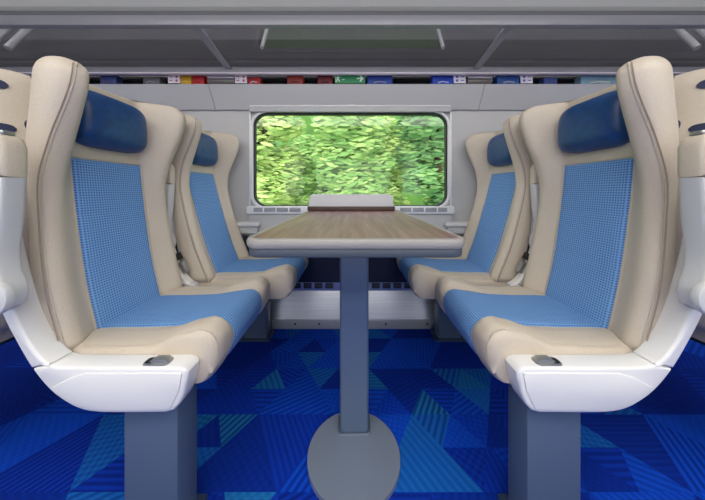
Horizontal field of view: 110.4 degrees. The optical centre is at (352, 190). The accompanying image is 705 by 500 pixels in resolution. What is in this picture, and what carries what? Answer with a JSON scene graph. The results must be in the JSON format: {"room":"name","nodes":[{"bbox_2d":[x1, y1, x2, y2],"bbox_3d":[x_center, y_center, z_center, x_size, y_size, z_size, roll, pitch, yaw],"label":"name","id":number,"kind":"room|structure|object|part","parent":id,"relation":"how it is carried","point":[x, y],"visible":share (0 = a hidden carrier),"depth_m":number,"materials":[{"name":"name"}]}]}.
{"room":"train carriage","nodes":[
{"label":"train carriage","id":0,"kind":"room"},
{"bbox_2d":[89,76,578,235],"bbox_3d":[0.000,-0.200,1.630,6.400,2.140,0.060,0,0,0],"label":"wall","id":1,"kind":"structure","parent":0,"point":[465,123],"depth_m":1.60,"materials":[{"name":"grey plastic"}]},
{"bbox_2d":[90,84,215,109],"bbox_3d":[-2.042,-0.593,1.552,2.311,0.134,0.094,0,0,0],"label":"trim","id":2,"kind":"structure","parent":1,"relation":"attached to","point":[178,96],"depth_m":1.54,"materials":[{"name":"grey plastic"}]},
{"bbox_2d":[100,76,122,83],"bbox_3d":[-1.522,-0.694,1.546,0.101,0.065,0.060,0,0,0],"label":"bag","id":3,"kind":"object","parent":2,"relation":"on","point":[103,79],"visible":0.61,"depth_m":1.52,"materials":[{"name":"fabric"}]},
{"bbox_2d":[143,77,164,83],"bbox_3d":[-1.253,-0.687,1.546,0.108,0.050,0.060,0,0,0],"label":"bag","id":4,"kind":"object","parent":2,"relation":"on","point":[146,80],"visible":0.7,"depth_m":1.52,"materials":[{"name":"fabric"}]},
{"bbox_2d":[179,76,192,83],"bbox_3d":[-1.041,-0.695,1.546,0.076,0.066,0.060,0,0,0],"label":"bag","id":5,"kind":"object","parent":2,"relation":"on","point":[183,79],"visible":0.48,"depth_m":1.52,"materials":[{"name":"fabric"}]},
{"bbox_2d":[193,76,207,83],"bbox_3d":[-0.960,-0.695,1.546,0.073,0.066,0.060,0,0,0],"label":"bag","id":6,"kind":"object","parent":2,"relation":"on","point":[196,79],"visible":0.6,"depth_m":1.52,"materials":[{"name":"fabric"}]},
{"bbox_2d":[168,76,179,82],"bbox_3d":[-1.104,-0.694,1.515,0.077,0.056,0.007,0,0,0],"label":"number plate","id":7,"kind":"object","parent":1,"relation":"attached to","point":[171,79],"visible":0.83,"depth_m":1.51,"materials":[{"name":"white plastic"}]},
{"bbox_2d":[207,76,237,83],"bbox_3d":[-0.818,-0.689,1.544,0.169,0.052,0.054,0,0,0],"label":"tube","id":8,"kind":"object","parent":1,"relation":"attached to","point":[211,79],"visible":0.66,"depth_m":1.52,"materials":[{"name":"grey metal"}]},
{"bbox_2d":[235,76,246,82],"bbox_3d":[-0.690,-0.694,1.515,0.077,0.056,0.007,0,0,0],"label":"number plate","id":9,"kind":"object","parent":1,"relation":"attached to","point":[238,79],"visible":0.83,"depth_m":1.51,"materials":[{"name":"white plastic"}]},
{"bbox_2d":[237,221,261,233],"bbox_3d":[-0.775,0.233,1.562,0.390,0.075,0.073,0,0,0],"label":"armrest","id":10,"kind":"object","parent":1,"relation":"attached to","point":[245,227],"depth_m":1.54,"materials":[{"name":"grey plastic"}]},
{"bbox_2d":[89,77,576,83],"bbox_3d":[0.000,-0.700,1.593,6.400,0.080,0.011,0,0,0],"label":"trim","id":11,"kind":"structure","parent":1,"relation":"attached to","point":[92,80],"depth_m":1.59,"materials":[{"name":"black"}]},
{"bbox_2d":[209,84,484,109],"bbox_3d":[-0.035,-0.593,1.552,1.696,0.134,0.094,0,0,0],"label":"wall panel","id":12,"kind":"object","parent":1,"relation":"attached to","point":[225,96],"depth_m":1.54,"materials":[{"name":"grey plastic"}]},
{"bbox_2d":[248,77,262,83],"bbox_3d":[-0.614,-0.687,1.546,0.082,0.052,0.060,0,0,0],"label":"bag","id":13,"kind":"object","parent":12,"relation":"on","point":[251,80],"visible":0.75,"depth_m":1.52,"materials":[{"name":"fabric"}]},
{"bbox_2d":[287,76,304,83],"bbox_3d":[-0.357,-0.694,1.546,0.101,0.065,0.060,0,0,0],"label":"bag","id":14,"kind":"object","parent":12,"relation":"on","point":[290,79],"visible":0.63,"depth_m":1.52,"materials":[{"name":"fabric"}]},
{"bbox_2d":[318,76,332,83],"bbox_3d":[-0.171,-0.694,1.546,0.095,0.065,0.060,0,0,0],"label":"bag","id":15,"kind":"object","parent":12,"relation":"on","point":[321,79],"visible":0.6,"depth_m":1.52,"materials":[{"name":"fabric"}]},
{"bbox_2d":[367,76,392,83],"bbox_3d":[0.171,-0.694,1.546,0.158,0.066,0.060,0,0,0],"label":"bag","id":16,"kind":"object","parent":12,"relation":"on","point":[370,79],"visible":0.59,"depth_m":1.52,"materials":[{"name":"fabric"}]},
{"bbox_2d":[430,76,452,83],"bbox_3d":[0.563,-0.694,1.546,0.133,0.064,0.060,0,0,0],"label":"bag","id":17,"kind":"object","parent":12,"relation":"on","point":[434,79],"visible":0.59,"depth_m":1.52,"materials":[{"name":"fabric"}]},
{"bbox_2d":[335,76,364,83],"bbox_3d":[-0.016,-0.695,1.516,0.189,0.059,0.009,0,0,0],"label":"exit sign","id":18,"kind":"object","parent":1,"relation":"attached to","point":[338,79],"visible":0.81,"depth_m":1.51,"materials":[{"name":"green plastic"}]},
{"bbox_2d":[249,105,451,205],"bbox_3d":[-0.013,-0.216,1.591,1.314,0.664,0.078,0,0,0],"label":"window","id":19,"kind":"structure","parent":1,"relation":"in","point":[261,110],"depth_m":1.58,"materials":[{"name":"white"}]},
{"bbox_2d":[247,206,453,213],"bbox_3d":[-0.013,0.121,1.573,1.317,0.047,0.052,0,0,0],"label":"trim","id":20,"kind":"structure","parent":1,"relation":"attached to","point":[250,209],"depth_m":1.55,"materials":[{"name":"white plastic"}]},
{"bbox_2d":[249,214,451,236],"bbox_3d":[-0.013,0.357,1.582,1.297,0.425,0.034,0,0,0],"label":"trim","id":21,"kind":"structure","parent":1,"relation":"attached to","point":[267,220],"depth_m":1.56,"materials":[{"name":"grey plastic"}]},
{"bbox_2d":[175,236,529,281],"bbox_3d":[0.000,0.439,1.579,6.400,0.287,0.038,0,0,0],"label":"trim","id":22,"kind":"structure","parent":1,"relation":"attached to","point":[317,269],"depth_m":1.56,"materials":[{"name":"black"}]},
{"bbox_2d":[0,11,704,75],"bbox_3d":[0.000,-0.929,1.377,6.380,0.442,0.438,0,0,0],"label":"luggage rack","id":23,"kind":"object","parent":1,"relation":"attached to","point":[105,43],"visible":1,"depth_m":1.57,"materials":[{"name":"grey metal"}]},
{"bbox_3d":[0.000,-1.061,1.588,6.380,0.178,0.016,0,0,0],"label":"panel","id":24,"kind":"part","parent":23,"relation":"part of","materials":[{"name":"grey"}]},
{"bbox_3d":[0.000,-0.850,1.187,6.380,0.031,0.027,0,0,0],"label":"rail","id":25,"kind":"part","parent":23,"relation":"part of","materials":[{"name":"grey metal"}]},
{"bbox_3d":[0.000,-0.735,1.496,6.380,0.034,0.032,0,0,0],"label":"rail","id":26,"kind":"part","parent":23,"relation":"part of","materials":[{"name":"grey metal"}]},
{"bbox_3d":[0.000,-0.809,1.174,6.380,0.049,0.032,0,0,0],"label":"rail","id":27,"kind":"part","parent":23,"relation":"part of","materials":[{"name":"grey metal"}]},
{"bbox_3d":[0.000,-0.863,1.583,6.380,0.215,0.026,0,0,0],"label":"panel","id":28,"kind":"part","parent":23,"relation":"part of","materials":[{"name":"grey"}]},
{"bbox_2d":[443,221,467,233],"bbox_3d":[0.775,0.233,1.562,0.390,0.075,0.073,0,0,0],"label":"armrest","id":29,"kind":"object","parent":1,"relation":"attached to","point":[456,227],"depth_m":1.54,"materials":[{"name":"grey plastic"}]},
{"bbox_2d":[453,76,465,82],"bbox_3d":[0.662,-0.694,1.515,0.077,0.056,0.007,0,0,0],"label":"number plate","id":30,"kind":"object","parent":1,"relation":"attached to","point":[457,79],"visible":0.83,"depth_m":1.51,"materials":[{"name":"white plastic"}]},
{"bbox_2d":[464,76,492,83],"bbox_3d":[0.793,-0.689,1.544,0.156,0.052,0.054,0,0,0],"label":"tube","id":31,"kind":"object","parent":1,"relation":"attached to","point":[471,79],"visible":0.65,"depth_m":1.52,"materials":[{"name":"grey metal"}]},
{"bbox_2d":[520,76,532,82],"bbox_3d":[1.076,-0.694,1.515,0.077,0.056,0.007,0,0,0],"label":"number plate","id":32,"kind":"object","parent":1,"relation":"attached to","point":[523,79],"visible":0.83,"depth_m":1.51,"materials":[{"name":"white plastic"}]},
{"bbox_2d":[478,84,614,109],"bbox_3d":[2.007,-0.593,1.552,2.381,0.134,0.094,0,0,0],"label":"trim","id":33,"kind":"structure","parent":1,"relation":"attached to","point":[494,96],"depth_m":1.54,"materials":[{"name":"grey plastic"}]},
{"bbox_2d":[493,76,518,83],"bbox_3d":[0.971,-0.694,1.546,0.139,0.065,0.060,0,0,0],"label":"bag","id":34,"kind":"object","parent":33,"relation":"on","point":[497,79],"visible":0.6,"depth_m":1.52,"materials":[{"name":"fabric"}]},
{"bbox_2d":[539,77,556,83],"bbox_3d":[1.234,-0.687,1.546,0.082,0.052,0.060,0,0,0],"label":"bag","id":35,"kind":"object","parent":33,"relation":"on","point":[548,80],"visible":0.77,"depth_m":1.52,"materials":[{"name":"fabric"}]},
{"bbox_2d":[574,76,615,83],"bbox_3d":[1.540,-0.694,1.546,0.240,0.064,0.060,0,0,0],"label":"bag","id":36,"kind":"object","parent":33,"relation":"on","point":[581,79],"visible":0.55,"depth_m":1.52,"materials":[{"name":"fabric"}]},
{"bbox_2d":[0,329,704,499],"bbox_3d":[0.000,0.885,-0.035,6.400,0.030,3.430,0,0,0],"label":"floor","id":37,"kind":"structure","parent":0,"point":[259,415],"depth_m":0.89,"materials":[{"name":"carpet"}]},
{"bbox_2d":[0,69,30,345],"bbox_3d":[-1.216,0.259,0.790,0.578,1.222,0.558,0,0,0],"label":"seat","id":38,"kind":"object","parent":37,"relation":"on","point":[14,86],"visible":0.08,"depth_m":0.71,"materials":[{"name":"beige leather"}]},
{"bbox_2d":[0,328,13,341],"bbox_3d":[-1.288,0.425,0.838,0.435,0.141,0.430,0,0,0],"label":"cushion","id":39,"kind":"object","parent":38,"relation":"on","point":[6,334],"depth_m":0.76,"materials":[{"name":"beige leather"}]},
{"bbox_2d":[0,56,269,499],"bbox_3d":[-0.634,0.259,0.790,0.578,1.222,0.558,0,0,0],"label":"seat","id":40,"kind":"object","parent":37,"relation":"on","point":[103,313],"visible":1,"depth_m":0.64,"materials":[{"name":"beige leather"}]},
{"bbox_3d":[-0.790,0.119,0.546,0.091,0.298,0.046,0,0,0],"label":"folding armrest","id":41,"kind":"part","parent":40,"relation":"part of","materials":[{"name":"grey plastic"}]},
{"bbox_3d":[-0.813,0.032,0.838,0.220,0.767,0.464,0,0,0],"label":"backrest","id":42,"kind":"part","parent":40,"relation":"part of","materials":[{"name":"beige leather"}]},
{"bbox_3d":[-0.788,0.155,0.838,0.096,0.515,0.246,0,0,0],"label":"fabric panel","id":43,"kind":"part","parent":40,"relation":"part of","materials":[{"name":"blue fabric"}]},
{"bbox_3d":[-0.788,0.155,0.838,0.086,0.516,0.248,0,0,0],"label":"panel trim","id":44,"kind":"part","parent":40,"relation":"part of","materials":[{"name":"blue fabric"}]},
{"bbox_3d":[-0.567,0.463,0.598,0.364,0.114,0.052,0,0,0],"label":"armrest","id":45,"kind":"part","parent":40,"relation":"part of","materials":[{"name":"white plastic"}]},
{"bbox_3d":[-0.548,0.468,0.572,0.303,0.088,0.008,0,0,0],"label":"panel","id":46,"kind":"part","parent":40,"relation":"part of","materials":[{"name":"white plastic"}]},
{"bbox_3d":[-0.463,0.406,0.593,0.045,0.008,0.021,0,0,0],"label":"lever","id":47,"kind":"part","parent":40,"relation":"part of","materials":[{"name":"silver metal"}]},
{"bbox_2d":[72,276,269,383],"bbox_3d":[-0.562,0.425,0.838,0.435,0.141,0.430,0,0,0],"label":"cushion","id":48,"kind":"object","parent":40,"relation":"on","point":[160,316],"depth_m":0.73,"materials":[{"name":"blue fabric"}]},
{"bbox_3d":[-0.563,0.438,0.838,0.434,0.118,0.236,0,0,0],"label":"fabric panel","id":49,"kind":"part","parent":40,"relation":"part of","materials":[{"name":"blue fabric"}]},
{"bbox_3d":[-0.502,0.863,0.642,0.185,0.014,0.104,0,0,0],"label":"foot plate","id":50,"kind":"part","parent":40,"relation":"part of","materials":[{"name":"grey metal"}]},
{"bbox_2d":[166,115,308,341],"bbox_3d":[-0.597,0.259,1.315,0.653,1.222,0.494,0,0,0],"label":"seat","id":51,"kind":"object","parent":37,"relation":"on","point":[212,250],"visible":0.84,"depth_m":1.24,"materials":[{"name":"beige leather"}]},
{"bbox_3d":[-0.836,0.119,1.089,0.091,0.298,0.034,0,0,0],"label":"folding armrest","id":52,"kind":"part","parent":51,"relation":"part of","materials":[{"name":"grey plastic"}]},
{"bbox_2d":[176,252,182,259],"bbox_3d":[-0.773,0.290,1.088,0.026,0.032,0.028,0,0,0],"label":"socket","id":53,"kind":"object","parent":51,"relation":"attached to","point":[179,255],"depth_m":1.09,"materials":[{"name":"black plastic"}]},
{"bbox_3d":[-0.719,0.438,1.088,0.059,0.064,0.040,0,0,0],"label":"armrest","id":54,"kind":"part","parent":51,"relation":"part of","materials":[{"name":"white plastic"}]},
{"bbox_3d":[-0.781,0.032,1.330,0.284,0.767,0.464,0,0,0],"label":"backrest","id":55,"kind":"part","parent":51,"relation":"part of","materials":[{"name":"beige leather"}]},
{"bbox_3d":[-0.749,0.155,1.330,0.170,0.515,0.246,0,0,0],"label":"fabric panel","id":56,"kind":"part","parent":51,"relation":"part of","materials":[{"name":"blue fabric"}]},
{"bbox_3d":[-0.748,0.155,1.330,0.160,0.517,0.248,0,0,0],"label":"panel trim","id":57,"kind":"part","parent":51,"relation":"part of","materials":[{"name":"beige"}]},
{"bbox_2d":[198,256,308,298],"bbox_3d":[-0.487,0.425,1.330,0.435,0.141,0.430,0,0,0],"label":"cushion","id":58,"kind":"object","parent":51,"relation":"on","point":[282,274],"depth_m":1.17,"materials":[{"name":"beige leather"}]},
{"bbox_3d":[-0.570,0.863,1.460,0.180,0.014,0.104,0,0,0],"label":"foot plate","id":59,"kind":"part","parent":51,"relation":"part of","materials":[{"name":"grey metal"}]},
{"bbox_3d":[-0.488,0.438,1.330,0.434,0.118,0.236,0,0,0],"label":"fabric panel","id":60,"kind":"part","parent":51,"relation":"part of","materials":[{"name":"fabric"}]},
{"bbox_2d":[270,282,434,328],"bbox_3d":[0.000,0.726,1.565,1.200,0.288,0.056,0,0,0],"label":"baseboard heater","id":61,"kind":"object","parent":37,"relation":"on","point":[310,305],"visible":0.6,"depth_m":1.56,"materials":[{"name":"silver metal"}]},
{"bbox_2d":[246,194,464,499],"bbox_3d":[0.008,0.445,1.058,0.560,0.850,0.933,0,0,0],"label":"table","id":62,"kind":"object","parent":37,"relation":"on","point":[353,454],"visible":1,"depth_m":0.80,"materials":[{"name":"brown wood"}]},
{"bbox_3d":[0.004,0.863,0.805,0.300,0.014,0.300,0,0,0],"label":"plate","id":63,"kind":"part","parent":62,"relation":"part of","materials":[{"name":"grey metal"}]},
{"bbox_3d":[0.006,0.510,0.898,0.102,0.696,0.073,0,0,0],"label":"post","id":64,"kind":"part","parent":62,"relation":"part of","materials":[{"name":"blue"}]},
{"bbox_2d":[396,115,538,341],"bbox_3d":[0.597,0.259,1.315,0.653,1.222,0.494,0,0,0],"label":"seat","id":65,"kind":"object","parent":37,"relation":"on","point":[496,237],"visible":0.86,"depth_m":1.23,"materials":[{"name":"beige leather"}]},
{"bbox_3d":[0.488,0.438,1.330,0.434,0.118,0.236,0,0,0],"label":"fabric panel","id":66,"kind":"part","parent":65,"relation":"part of","materials":[{"name":"fabric"}]},
{"bbox_3d":[0.570,0.863,1.460,0.180,0.014,0.104,0,0,0],"label":"foot plate","id":67,"kind":"part","parent":65,"relation":"part of","materials":[{"name":"grey metal"}]},
{"bbox_2d":[396,257,506,298],"bbox_3d":[0.487,0.425,1.330,0.435,0.141,0.430,0,0,0],"label":"cushion","id":68,"kind":"object","parent":65,"relation":"on","point":[422,274],"depth_m":1.17,"materials":[{"name":"beige leather"}]},
{"bbox_3d":[0.748,0.155,1.330,0.160,0.517,0.248,0,0,0],"label":"panel trim","id":69,"kind":"part","parent":65,"relation":"part of","materials":[{"name":"beige"}]},
{"bbox_3d":[0.749,0.155,1.330,0.170,0.515,0.246,0,0,0],"label":"fabric panel","id":70,"kind":"part","parent":65,"relation":"part of","materials":[{"name":"blue fabric"}]},
{"bbox_3d":[0.781,0.032,1.330,0.284,0.767,0.464,0,0,0],"label":"backrest","id":71,"kind":"part","parent":65,"relation":"part of","materials":[{"name":"beige leather"}]},
{"bbox_3d":[0.719,0.438,1.088,0.059,0.064,0.040,0,0,0],"label":"armrest","id":72,"kind":"part","parent":65,"relation":"part of","materials":[{"name":"white plastic"}]},
{"bbox_2d":[522,252,528,259],"bbox_3d":[0.773,0.290,1.088,0.026,0.032,0.028,0,0,0],"label":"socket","id":73,"kind":"object","parent":65,"relation":"attached to","point":[525,256],"depth_m":1.09,"materials":[{"name":"black plastic"}]},
{"bbox_3d":[0.836,0.119,1.089,0.091,0.298,0.034,0,0,0],"label":"folding armrest","id":74,"kind":"part","parent":65,"relation":"part of","materials":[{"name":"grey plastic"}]},
{"bbox_2d":[435,56,704,499],"bbox_3d":[0.634,0.259,0.790,0.578,1.222,0.558,0,0,0],"label":"seat","id":75,"kind":"object","parent":37,"relation":"on","point":[601,313],"visible":1,"depth_m":0.65,"materials":[{"name":"beige leather"}]},
{"bbox_3d":[0.502,0.863,0.642,0.185,0.014,0.104,0,0,0],"label":"foot plate","id":76,"kind":"part","parent":75,"relation":"part of","materials":[{"name":"grey metal"}]},
{"bbox_3d":[0.563,0.438,0.838,0.434,0.118,0.236,0,0,0],"label":"fabric panel","id":77,"kind":"part","parent":75,"relation":"part of","materials":[{"name":"blue fabric"}]},
{"bbox_2d":[435,276,632,383],"bbox_3d":[0.562,0.425,0.838,0.435,0.141,0.430,0,0,0],"label":"cushion","id":78,"kind":"object","parent":75,"relation":"on","point":[542,316],"depth_m":0.73,"materials":[{"name":"blue fabric"}]},
{"bbox_3d":[0.463,0.406,0.593,0.045,0.008,0.021,0,0,0],"label":"lever","id":79,"kind":"part","parent":75,"relation":"part of","materials":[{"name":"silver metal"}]},
{"bbox_3d":[0.567,0.463,0.598,0.364,0.114,0.052,0,0,0],"label":"armrest","id":80,"kind":"part","parent":75,"relation":"part of","materials":[{"name":"white plastic"}]},
{"bbox_3d":[0.548,0.468,0.572,0.303,0.088,0.008,0,0,0],"label":"panel","id":81,"kind":"part","parent":75,"relation":"part of","materials":[{"name":"white plastic"}]},
{"bbox_3d":[0.788,0.155,0.838,0.086,0.516,0.248,0,0,0],"label":"panel trim","id":82,"kind":"part","parent":75,"relation":"part of","materials":[{"name":"beige"}]},
{"bbox_3d":[0.788,0.155,0.838,0.096,0.515,0.246,0,0,0],"label":"fabric panel","id":83,"kind":"part","parent":75,"relation":"part of","materials":[{"name":"blue fabric"}]},
{"bbox_3d":[0.813,0.032,0.838,0.220,0.767,0.464,0,0,0],"label":"backrest","id":84,"kind":"part","parent":75,"relation":"part of","materials":[{"name":"beige leather"}]},
{"bbox_3d":[0.790,0.119,0.546,0.091,0.298,0.046,0,0,0],"label":"folding armrest","id":85,"kind":"part","parent":75,"relation":"part of","materials":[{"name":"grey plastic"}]},
{"bbox_2d":[674,69,704,345],"bbox_3d":[1.216,0.259,0.790,0.578,1.222,0.558,0,0,0],"label":"seat","id":86,"kind":"object","parent":37,"relation":"on","point":[689,86],"visible":0.1,"depth_m":0.71,"materials":[{"name":"beige leather"}]},
{"bbox_2d":[691,328,704,341],"bbox_3d":[1.288,0.425,0.838,0.435,0.141,0.430,0,0,0],"label":"cushion","id":87,"kind":"object","parent":86,"relation":"on","point":[698,334],"depth_m":0.76,"materials":[{"name":"beige leather"}]},
{"bbox_2d":[0,0,704,10],"bbox_3d":[0.000,-1.260,-0.045,6.400,0.260,3.410,0,0,0],"label":"ceiling","id":88,"kind":"structure","parent":0,"point":[5,5],"depth_m":1.55,"materials":[{"name":"grey"}]},
{"label":"outside","id":89,"kind":"structure","parent":0,"visible":0},
{"bbox_3d":[0.000,2.420,9.500,28.000,0.100,13.000,0,0,0],"label":"ground","id":90,"kind":"structure","parent":89,"visible":0},
{"bbox_2d":[257,142,281,175],"bbox_3d":[-3.480,-0.258,8.851,2.432,5.260,1.669,0,0,-2],"label":"tree","id":91,"kind":"object","parent":90,"relation":"on","point":[273,143],"visible":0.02,"depth_m":8.99,"materials":[{"name":"green plant"}]},
{"bbox_2d":[257,116,308,204],"bbox_3d":[-2.106,-0.021,6.006,2.216,4.786,1.762,0,0,0],"label":"tree","id":92,"kind":"object","parent":90,"relation":"on","point":[272,188],"visible":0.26,"depth_m":5.66,"materials":[{"name":"green plant"}]},
{"bbox_2d":[291,116,342,204],"bbox_3d":[-1.183,-0.166,8.733,2.369,5.076,1.783,0,0,0],"label":"tree","id":93,"kind":"object","parent":90,"relation":"on","point":[311,187],"visible":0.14,"depth_m":8.40,"materials":[{"name":"green plant"}]},
{"bbox_2d":[275,116,424,204],"bbox_3d":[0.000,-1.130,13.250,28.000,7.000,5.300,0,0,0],"label":"tree","id":94,"kind":"object","parent":90,"relation":"on","point":[413,200],"depth_m":12.26,"materials":[{"name":"green plant"}]},
{"bbox_2d":[310,116,396,193],"bbox_3d":[0.047,-0.013,5.914,2.135,4.771,1.405,0,0,-13],"label":"foliage","id":95,"kind":"object","parent":90,"relation":"on","point":[355,162],"visible":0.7,"depth_m":5.54,"materials":[{"name":"green plant"}]},
{"bbox_2d":[371,116,410,204],"bbox_3d":[1.158,-0.234,8.864,2.210,5.212,1.693,0,0,0],"label":"tree","id":96,"kind":"object","parent":90,"relation":"on","point":[391,143],"visible":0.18,"depth_m":8.63,"materials":[{"name":"green plant"}]},
{"bbox_2d":[392,116,443,204],"bbox_3d":[2.126,-0.074,5.988,2.337,4.893,1.677,0,0,0],"label":"tree","id":97,"kind":"object","parent":90,"relation":"on","point":[427,132],"visible":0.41,"depth_m":5.70,"materials":[{"name":"green plant"}]},
{"bbox_2d":[422,164,443,202],"bbox_3d":[3.454,-0.231,8.837,2.276,5.207,1.822,0,0,-4],"label":"tree","id":98,"kind":"object","parent":90,"relation":"on","point":[426,197],"visible":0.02,"depth_m":8.35,"materials":[{"name":"green plant"}]}
]}

